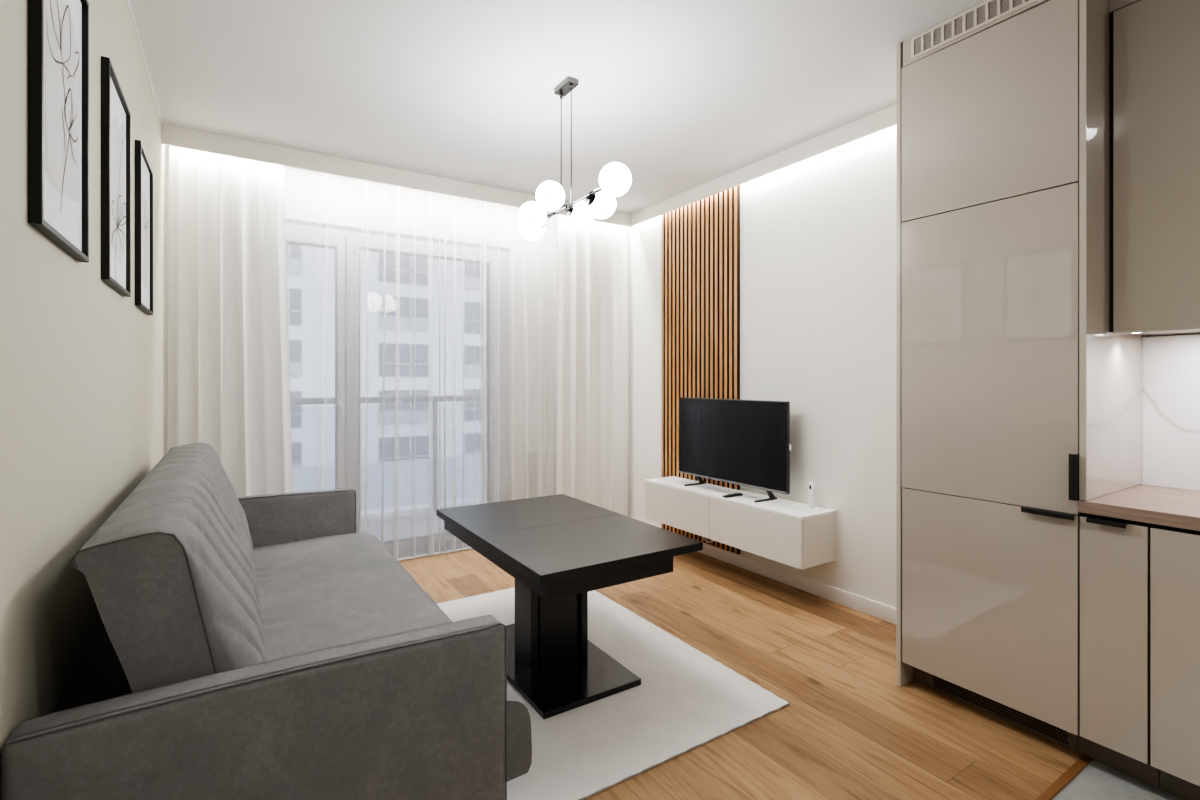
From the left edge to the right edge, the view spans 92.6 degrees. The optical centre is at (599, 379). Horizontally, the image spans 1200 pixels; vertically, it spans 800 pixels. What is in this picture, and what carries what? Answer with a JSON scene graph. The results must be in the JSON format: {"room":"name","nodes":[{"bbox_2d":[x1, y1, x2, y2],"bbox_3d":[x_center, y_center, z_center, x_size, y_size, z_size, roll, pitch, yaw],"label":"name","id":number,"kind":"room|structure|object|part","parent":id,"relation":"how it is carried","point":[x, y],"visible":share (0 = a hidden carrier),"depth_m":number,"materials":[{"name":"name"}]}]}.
{"room":"living room","nodes":[
{"label":"living room","id":0,"kind":"room"},
{"bbox_2d":[0,0,167,799],"bbox_3d":[-0.953,-0.065,0.772,0.120,2.690,6.530,0,0,-33],"label":"wall","id":1,"kind":"structure","parent":0,"point":[84,369],"depth_m":1.29,"materials":[{"name":"paint"}]},
{"bbox_2d":[28,0,88,262],"bbox_3d":[-1.188,-0.625,1.267,0.020,0.656,0.428,0,0,-33],"label":"framed picture","id":2,"kind":"object","parent":1,"relation":"attached to","point":[58,30],"visible":1,"depth_m":1.25,"materials":[{"name":"black"}]},
{"bbox_2d":[44,0,81,251],"bbox_3d":[-1.193,-0.625,1.264,0.008,0.630,0.402,0,0,-33],"label":"print","id":3,"kind":"object","parent":2,"relation":"attached to","point":[62,18],"depth_m":1.28,"materials":[{"name":"grey paper"}]},
{"bbox_2d":[101,56,130,296],"bbox_3d":[-1.573,-0.625,1.867,0.020,0.656,0.423,0,0,-33],"label":"framed picture","id":4,"kind":"object","parent":1,"relation":"attached to","point":[115,112],"visible":1,"depth_m":1.82,"materials":[{"name":"black"}]},
{"bbox_2d":[110,76,125,288],"bbox_3d":[-1.578,-0.625,1.863,0.008,0.630,0.397,0,0,-33],"label":"print","id":5,"kind":"object","parent":4,"relation":"attached to","point":[117,99],"depth_m":1.88,"materials":[{"name":"grey paper"}]},
{"bbox_2d":[135,140,152,314],"bbox_3d":[-1.948,-0.625,2.451,0.020,0.656,0.420,0,0,-33],"label":"framed picture","id":6,"kind":"object","parent":1,"relation":"attached to","point":[143,170],"visible":1,"depth_m":2.43,"materials":[{"name":"black"}]},
{"bbox_2d":[141,154,149,309],"bbox_3d":[-1.953,-0.625,2.448,0.008,0.630,0.394,0,0,-33],"label":"print","id":7,"kind":"object","parent":6,"relation":"attached to","point":[145,165],"depth_m":2.49,"materials":[{"name":"grey paper"}]},
{"bbox_2d":[127,0,161,124],"bbox_3d":[-1.663,-1.403,1.991,0.003,0.014,2.748,0,0,-33],"label":"trim","id":8,"kind":"structure","parent":1,"relation":"attached to","point":[127,0],"depth_m":2.47,"materials":[{"name":"paint"}]},
{"bbox_2d":[162,124,638,228],"bbox_3d":[-1.042,-1.355,4.034,3.255,0.110,0.018,0,0,-33],"label":"ceiling cove","id":9,"kind":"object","parent":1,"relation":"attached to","point":[176,136],"depth_m":3.64,"materials":[{"name":"white paint"}]},
{"bbox_2d":[168,147,557,500],"bbox_3d":[-1.297,-0.065,4.431,3.255,2.690,0.200,0,0,-33],"label":"wall","id":10,"kind":"structure","parent":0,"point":[305,192],"depth_m":4.68,"materials":[{"name":"white paint"}]},
{"bbox_2d":[285,219,507,552],"bbox_3d":[-1.580,0.102,4.170,1.967,2.355,0.134,0,0,-33],"label":"window","id":11,"kind":"structure","parent":10,"relation":"attached to","point":[347,243],"depth_m":4.08,"materials":[{"name":"grey plastic"}]},
{"bbox_3d":[-2.091,0.111,3.862,0.683,2.282,0.070,0,0,-33],"label":"sash","id":12,"kind":"part","parent":11,"relation":"part of","materials":[{"name":"grey plastic"}]},
{"bbox_3d":[-1.795,0.210,3.982,0.022,0.140,0.050,0,0,-33],"label":"handle","id":13,"kind":"part","parent":11,"relation":"part of","materials":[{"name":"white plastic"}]},
{"bbox_3d":[-1.306,0.111,4.367,1.173,2.282,0.070,0,0,-33],"label":"sash","id":14,"kind":"part","parent":11,"relation":"part of","materials":[{"name":"grey plastic"}]},
{"bbox_2d":[525,446,555,496],"bbox_3d":[-0.260,0.919,4.912,0.830,0.722,0.111,0,0,-33],"label":"radiator","id":15,"kind":"object","parent":10,"relation":"attached to","point":[538,452],"visible":0.3,"depth_m":4.74,"materials":[{"name":"white metal"}]},
{"bbox_2d":[361,501,482,540],"bbox_3d":[-1.542,1.370,5.178,8.000,0.140,1.320,0,0,-33],"label":"floor","id":16,"kind":"structure","parent":0,"point":[421,515],"depth_m":5.19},
{"bbox_2d":[290,395,481,510],"bbox_3d":[-1.817,0.729,5.607,7.800,1.142,0.060,0,0,-33],"label":"balcony railing","id":17,"kind":"object","parent":16,"relation":"on","point":[388,399],"visible":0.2,"depth_m":5.69,"materials":[{"name":"silver metal"}]},
{"bbox_3d":[-2.469,0.725,5.188,1.890,0.990,0.012,0,0,-33],"label":"glass panel","id":18,"kind":"part","parent":17,"relation":"part of","materials":[{"name":"clear glass"}]},
{"bbox_3d":[-1.817,0.188,5.607,7.800,0.060,0.060,0,0,-33],"label":"handrail","id":19,"kind":"part","parent":17,"relation":"part of","materials":[{"name":"silver metal"}]},
{"bbox_3d":[-1.649,0.759,5.715,0.044,1.082,0.040,0,0,-33],"label":"post","id":20,"kind":"part","parent":17,"relation":"part of","materials":[{"name":"silver metal"}]},
{"bbox_2d":[129,0,983,215],"bbox_3d":[0.467,-1.450,1.684,3.455,0.080,6.530,0,0,-33],"label":"ceiling","id":21,"kind":"structure","parent":0,"point":[685,95],"depth_m":2.68,"materials":[{"name":"paint"}]},
{"bbox_2d":[519,76,630,239],"bbox_3d":[-0.141,-1.071,2.693,0.322,0.678,0.880,0,0,-33],"label":"pendant light","id":22,"kind":"object","parent":21,"relation":"hanging from","point":[615,177],"visible":1,"depth_m":2.67,"materials":[{"name":"white glass"}]},
{"bbox_3d":[-0.354,-0.800,2.999,0.135,0.135,0.135,0,0,-33],"label":"globe","id":23,"kind":"part","parent":22,"relation":"part of"},
{"bbox_3d":[-0.332,-0.808,2.817,0.135,0.135,0.135,0,0,-33],"label":"globe","id":24,"kind":"part","parent":22,"relation":"part of"},
{"bbox_3d":[-0.232,-0.860,2.679,0.135,0.135,0.135,0,0,-33],"label":"globe","id":25,"kind":"part","parent":22,"relation":"part of"},
{"bbox_3d":[-0.188,-1.105,2.773,0.016,0.563,0.016,0,0,-33],"label":"rod","id":26,"kind":"part","parent":22,"relation":"part of","materials":[{"name":"silver metal"}]},
{"bbox_3d":[-0.135,-1.105,2.691,0.016,0.563,0.016,0,0,-33],"label":"rod","id":27,"kind":"part","parent":22,"relation":"part of","materials":[{"name":"silver metal"}]},
{"bbox_3d":[-0.093,-0.802,2.792,0.135,0.135,0.135,0,0,-33],"label":"globe","id":28,"kind":"part","parent":22,"relation":"part of"},
{"bbox_3d":[0.006,-0.806,2.619,0.135,0.135,0.135,0,0,-33],"label":"globe","id":29,"kind":"part","parent":22,"relation":"part of"},
{"bbox_3d":[0.063,-0.833,2.382,0.135,0.135,0.135,0,0,-33],"label":"globe","id":30,"kind":"part","parent":22,"relation":"part of"},
{"bbox_3d":[-1.130,-1.401,4.171,3.235,0.018,0.140,0,0,-33],"label":"trim","id":31,"kind":"structure","parent":21,"relation":"attached to","visible":0},
{"bbox_2d":[167,146,292,496],"bbox_3d":[-2.181,-0.056,3.416,0.650,2.648,0.055,0,0,-33],"label":"curtain","id":32,"kind":"object","parent":31,"relation":"hanging from","point":[229,372],"visible":0.7,"depth_m":3.43,"materials":[{"name":"fabric"}]},
{"bbox_2d":[324,173,556,560],"bbox_3d":[-1.219,-0.055,4.157,2.200,2.650,0.109,0,0,-33],"label":"sheer curtain","id":33,"kind":"object","parent":31,"relation":"hanging from","point":[397,229],"visible":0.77,"depth_m":4.16,"materials":[{"name":"white fabric"}]},
{"bbox_2d":[556,215,627,515],"bbox_3d":[-0.039,-0.056,4.785,0.725,2.648,0.067,0,0,-33],"label":"curtain","id":34,"kind":"object","parent":31,"relation":"hanging from","point":[592,263],"visible":0.89,"depth_m":4.80,"materials":[{"name":"fabric"}]},
{"bbox_2d":[398,549,1183,799],"bbox_3d":[0.488,1.305,1.650,3.455,0.050,6.450,0,0,-33],"label":"floor","id":35,"kind":"structure","parent":0,"point":[846,730],"depth_m":2.16,"materials":[{"name":"brown wood"}]},
{"bbox_2d":[1,442,531,799],"bbox_3d":[-1.139,0.787,2.111,1.011,0.985,2.152,0,0,-33],"label":"sofa","id":36,"kind":"object","parent":35,"relation":"on","point":[266,646],"visible":1,"depth_m":1.25,"materials":[{"name":"grey fabric"}]},
{"bbox_3d":[-1.465,0.875,1.908,0.205,0.390,1.962,0,0,-33],"label":"frame","id":37,"kind":"part","parent":36,"relation":"part of","materials":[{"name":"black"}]},
{"bbox_3d":[-1.372,0.581,1.980,0.334,0.572,1.930,0,0,-33],"label":"backrest","id":38,"kind":"part","parent":36,"relation":"part of","materials":[{"name":"grey fabric"}]},
{"bbox_3d":[-0.632,0.912,1.218,0.898,0.636,0.102,0,0,-33],"label":"arm","id":39,"kind":"part","parent":36,"relation":"part of","materials":[{"name":"grey fabric"}]},
{"bbox_3d":[-1.743,0.912,2.948,0.898,0.636,0.092,0,0,-33],"label":"arm","id":40,"kind":"part","parent":36,"relation":"part of","materials":[{"name":"grey fabric"}]},
{"bbox_2d":[253,533,531,781],"bbox_3d":[-1.017,0.948,2.196,0.716,0.251,1.966,0,0,-33],"label":"seat cushion","id":41,"kind":"object","parent":36,"relation":"on","point":[317,591],"depth_m":2.18,"materials":[{"name":"grey fabric"}]},
{"bbox_2d":[391,542,471,560],"bbox_3d":[-1.527,1.274,4.088,1.967,0.012,0.190,0,0,-33],"label":"trim","id":42,"kind":"structure","parent":35,"relation":"on","point":[423,552],"depth_m":4.24,"materials":[{"name":"grey plastic"}]},
{"bbox_2d":[437,587,788,799],"bbox_3d":[-0.228,1.274,2.667,1.195,0.012,1.748,0,0,-33],"label":"rug","id":43,"kind":"object","parent":35,"relation":"on","point":[685,699],"visible":0.38,"depth_m":2.20,"materials":[{"name":"beige carpet"}]},
{"bbox_2d":[436,494,702,718],"bbox_3d":[-0.206,0.962,2.608,0.730,0.613,1.168,0,0,-33],"label":"dining table","id":44,"kind":"object","parent":43,"relation":"on","point":[558,549],"visible":0.97,"depth_m":2.44,"materials":[{"name":"black wood"}]},
{"bbox_3d":[-0.325,0.997,2.513,0.032,0.494,0.170,0,0,-33],"label":"panel","id":45,"kind":"part","parent":44,"relation":"part of","materials":[{"name":"black wood"}]},
{"bbox_3d":[-0.231,1.255,2.591,0.454,0.026,0.786,0,0,-33],"label":"plate","id":46,"kind":"part","parent":44,"relation":"part of","materials":[{"name":"black"}]},
{"bbox_3d":[-0.115,0.997,2.648,0.032,0.494,0.170,0,0,-33],"label":"panel","id":47,"kind":"part","parent":44,"relation":"part of","materials":[{"name":"black wood"}]},
{"bbox_2d":[896,0,1144,755],"bbox_3d":[1.653,-0.065,2.290,0.604,2.690,0.636,0,0,-33],"label":"tall cabinet","id":48,"kind":"object","parent":35,"relation":"on","point":[1018,403],"visible":1,"depth_m":2.08,"materials":[{"name":"beige laminate"}]},
{"bbox_3d":[1.494,-0.065,2.555,0.584,2.690,0.018,0,0,-33],"label":"panel","id":49,"kind":"part","parent":48,"relation":"part of","materials":[{"name":"beige"}]},
{"bbox_2d":[903,0,1049,66],"bbox_3d":[1.427,-1.357,2.144,0.014,0.105,0.588,0,0,-33],"label":"vent","id":50,"kind":"object","parent":48,"relation":"attached to","point":[987,15],"depth_m":2.18,"materials":[{"name":"beige"}]},
{"bbox_3d":[1.424,-0.977,2.143,0.020,0.639,0.588,0,0,-34],"label":"door","id":51,"kind":"part","parent":48,"relation":"part of","materials":[{"name":"beige laminate"}]},
{"bbox_3d":[1.424,-0.104,2.143,0.020,1.099,0.588,0,0,-34],"label":"fridge door","id":52,"kind":"part","parent":48,"relation":"part of","materials":[{"name":"beige laminate"}]},
{"bbox_3d":[1.424,0.811,2.143,0.020,0.726,0.588,0,0,-33],"label":"freezer door","id":53,"kind":"part","parent":48,"relation":"part of","materials":[{"name":"beige"}]},
{"bbox_3d":[1.499,1.240,2.187,0.008,0.064,0.520,0,0,-33],"label":"vent plate","id":54,"kind":"part","parent":48,"relation":"part of","materials":[{"name":"brown"}]},
{"bbox_3d":[1.529,0.454,1.954,0.032,0.016,0.150,0,0,-33],"label":"handle","id":55,"kind":"part","parent":48,"relation":"part of","materials":[{"name":"black metal"}]},
{"bbox_3d":[1.567,0.320,1.894,0.032,0.152,0.020,0,0,-33],"label":"handle","id":56,"kind":"part","parent":48,"relation":"part of","materials":[{"name":"black metal"}]},
{"bbox_3d":[1.827,-0.508,2.035,0.582,1.804,0.019,0,0,-33],"label":"panel","id":57,"kind":"part","parent":48,"relation":"part of","materials":[{"name":"beige laminate"}]},
{"bbox_2d":[1035,754,1092,799],"bbox_3d":[0.494,1.278,1.197,2.775,0.004,0.024,0,0,-33],"label":"trim","id":58,"kind":"structure","parent":35,"relation":"on","point":[1067,776],"depth_m":1.83,"materials":[{"name":"brown wood"}]},
{"bbox_2d":[1080,513,1159,787],"bbox_3d":[1.847,0.861,1.960,0.574,0.838,0.170,0,0,-33],"label":"base cabinet","id":59,"kind":"object","parent":35,"relation":"on","point":[1114,552],"visible":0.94,"depth_m":1.81,"materials":[{"name":"beige laminate"}]},
{"bbox_3d":[1.613,0.453,1.822,0.032,0.014,0.098,0,0,-33],"label":"handle","id":60,"kind":"part","parent":59,"relation":"part of","materials":[{"name":"black metal"}]},
{"bbox_2d":[1150,524,1199,799],"bbox_3d":[2.062,0.860,1.624,0.574,0.840,0.622,0,0,-33],"label":"base cabinet","id":61,"kind":"object","parent":35,"relation":"on","point":[1174,552],"visible":0.97,"depth_m":1.70,"materials":[{"name":"beige laminate"}]},
{"bbox_2d":[1078,484,1199,530],"bbox_3d":[2.020,0.415,1.699,0.564,0.040,0.796,0,0,-33],"label":"countertop","id":62,"kind":"structure","parent":61,"relation":"on","point":[1158,505],"depth_m":1.82,"materials":[{"name":"brown wood"}]},
{"bbox_2d":[627,125,1198,607],"bbox_3d":[1.887,-0.065,2.596,0.120,2.690,6.530,0,0,-33],"label":"wall","id":63,"kind":"structure","parent":0,"point":[818,232],"depth_m":3.38,"materials":[{"name":"white paint"}]},
{"bbox_2d":[661,185,739,553],"bbox_3d":[0.725,-0.099,4.266,0.030,2.582,0.822,0,0,-33],"label":"panel","id":64,"kind":"object","parent":63,"relation":"attached to","point":[700,240],"visible":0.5,"depth_m":4.23,"materials":[{"name":"brown wood"}]},
{"bbox_2d":[645,476,836,568],"bbox_3d":[0.851,0.893,3.807,0.315,0.288,1.409,0,0,-33],"label":"tv cabinet","id":65,"kind":"object","parent":63,"relation":"attached to","point":[795,534],"visible":0.98,"depth_m":3.48,"materials":[{"name":"white"}]},
{"bbox_3d":[0.532,0.902,4.028,0.018,0.268,0.690,0,0,-33],"label":"flap door","id":66,"kind":"part","parent":65,"relation":"part of","materials":[{"name":"white laminate"}]},
{"bbox_2d":[722,493,742,497],"bbox_3d":[0.855,0.742,3.689,0.155,0.014,0.035,0,0,-33],"label":"remote control","id":67,"kind":"object","parent":65,"relation":"on","point":[735,494],"visible":1,"depth_m":3.67,"materials":[{"name":"black plastic"}]},
{"bbox_2d":[679,397,790,502],"bbox_3d":[0.857,0.439,3.825,0.195,0.621,0.988,0,0,-33],"label":"television","id":68,"kind":"object","parent":65,"relation":"on","point":[734,441],"visible":1,"depth_m":3.74,"materials":[{"name":"black plastic"}]},
{"bbox_3d":[0.913,0.902,3.435,0.018,0.268,0.714,0,0,-33],"label":"flap door","id":69,"kind":"part","parent":65,"relation":"part of","materials":[{"name":"white laminate"}]},
{"bbox_2d":[809,482,814,507],"bbox_3d":[1.242,0.674,3.362,0.022,0.150,0.039,0,0,-33],"label":"power outlet","id":70,"kind":"object","parent":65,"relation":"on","point":[811,484],"visible":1,"depth_m":3.35,"materials":[{"name":"white plastic"}]},
{"bbox_2d":[628,516,895,624],"bbox_3d":[0.925,1.238,3.970,0.014,0.085,2.978,0,0,-33],"label":"baseboard","id":71,"kind":"structure","parent":63,"relation":"attached to","point":[876,609],"depth_m":3.45,"materials":[{"name":"white wood"}]},
{"bbox_2d":[631,104,895,225],"bbox_3d":[0.974,-1.359,3.774,0.017,0.102,2.596,0,0,-33],"label":"ceiling cove","id":72,"kind":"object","parent":63,"relation":"attached to","point":[885,118],"depth_m":3.54,"materials":[{"name":"white paint"}]},
{"bbox_2d":[1109,0,1199,335],"bbox_3d":[2.084,-0.785,1.820,0.382,1.250,0.620,0,0,-33],"label":"upper cabinet","id":73,"kind":"object","parent":63,"relation":"attached to","point":[1155,44],"visible":1,"depth_m":1.88,"materials":[{"name":"beige laminate"}]},
{"bbox_2d":[1142,334,1199,490],"bbox_3d":[2.272,0.116,1.854,0.032,0.556,0.766,0,0,-33],"label":"backsplash","id":74,"kind":"structure","parent":63,"relation":"attached to","point":[1170,364],"depth_m":2.10,"materials":[{"name":"white stone"}]},
{"label":"outside","id":75,"kind":"structure","parent":0,"visible":0},
{"bbox_3d":[-10.743,7.830,44.499,150.000,0.100,73.500,0,0,-33],"label":"ground","id":76,"kind":"structure","parent":75,"visible":0},
{"bbox_2d":[286,244,484,515],"bbox_3d":[-11.628,-6.470,36.622,48.000,28.500,5.800,0,0,-33],"label":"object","id":77,"kind":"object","parent":76,"relation":"on","point":[305,264],"visible":0.12,"depth_m":34.24,"materials":[{"name":"grey"}]},
{"bbox_3d":[-17.194,-6.920,31.641,1.250,2.000,0.070,0,0,-33],"label":"frame","id":78,"kind":"part","parent":77,"relation":"part of","materials":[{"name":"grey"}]},
{"bbox_3d":[-17.191,-4.070,31.637,1.250,2.000,0.060,0,0,-33],"label":"frame","id":79,"kind":"part","parent":77,"relation":"part of","materials":[{"name":"grey"}]},
{"bbox_3d":[-17.194,-1.220,31.641,1.250,2.000,0.070,0,0,-33],"label":"frame","id":80,"kind":"part","parent":77,"relation":"part of","materials":[{"name":"grey"}]},
{"bbox_3d":[-17.194,4.480,31.641,1.250,2.000,0.070,0,0,-33],"label":"frame","id":81,"kind":"part","parent":77,"relation":"part of","materials":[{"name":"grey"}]},
{"bbox_3d":[-11.932,-6.920,35.013,2.950,2.000,0.060,0,0,-33],"label":"frame","id":82,"kind":"part","parent":77,"relation":"part of","materials":[{"name":"grey"}]},
{"bbox_3d":[-11.935,-4.070,35.017,2.950,2.000,0.070,0,0,-33],"label":"frame","id":83,"kind":"part","parent":77,"relation":"part of","materials":[{"name":"grey"}]},
{"bbox_3d":[-11.932,-1.220,35.013,2.950,2.000,0.060,0,0,-33],"label":"frame","id":84,"kind":"part","parent":77,"relation":"part of","materials":[{"name":"grey"}]},
{"bbox_3d":[-11.935,1.630,35.017,2.950,2.000,0.070,0,0,-33],"label":"frame","id":85,"kind":"part","parent":77,"relation":"part of","materials":[{"name":"grey"}]},
{"bbox_3d":[-11.932,4.480,35.013,2.950,2.000,0.060,0,0,-33],"label":"frame","id":86,"kind":"part","parent":77,"relation":"part of","materials":[{"name":"grey"}]},
{"bbox_3d":[-7.496,4.480,37.867,2.900,2.000,0.070,0,0,-33],"label":"frame","id":87,"kind":"part","parent":77,"relation":"part of","materials":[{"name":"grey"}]},
{"bbox_3d":[-7.496,-1.220,37.867,2.900,2.000,0.070,0,0,-33],"label":"frame","id":88,"kind":"part","parent":77,"relation":"part of","materials":[{"name":"grey"}]},
{"bbox_3d":[-7.496,-6.920,37.867,2.900,2.000,0.070,0,0,-33],"label":"frame","id":89,"kind":"part","parent":77,"relation":"part of","materials":[{"name":"grey"}]}
]}

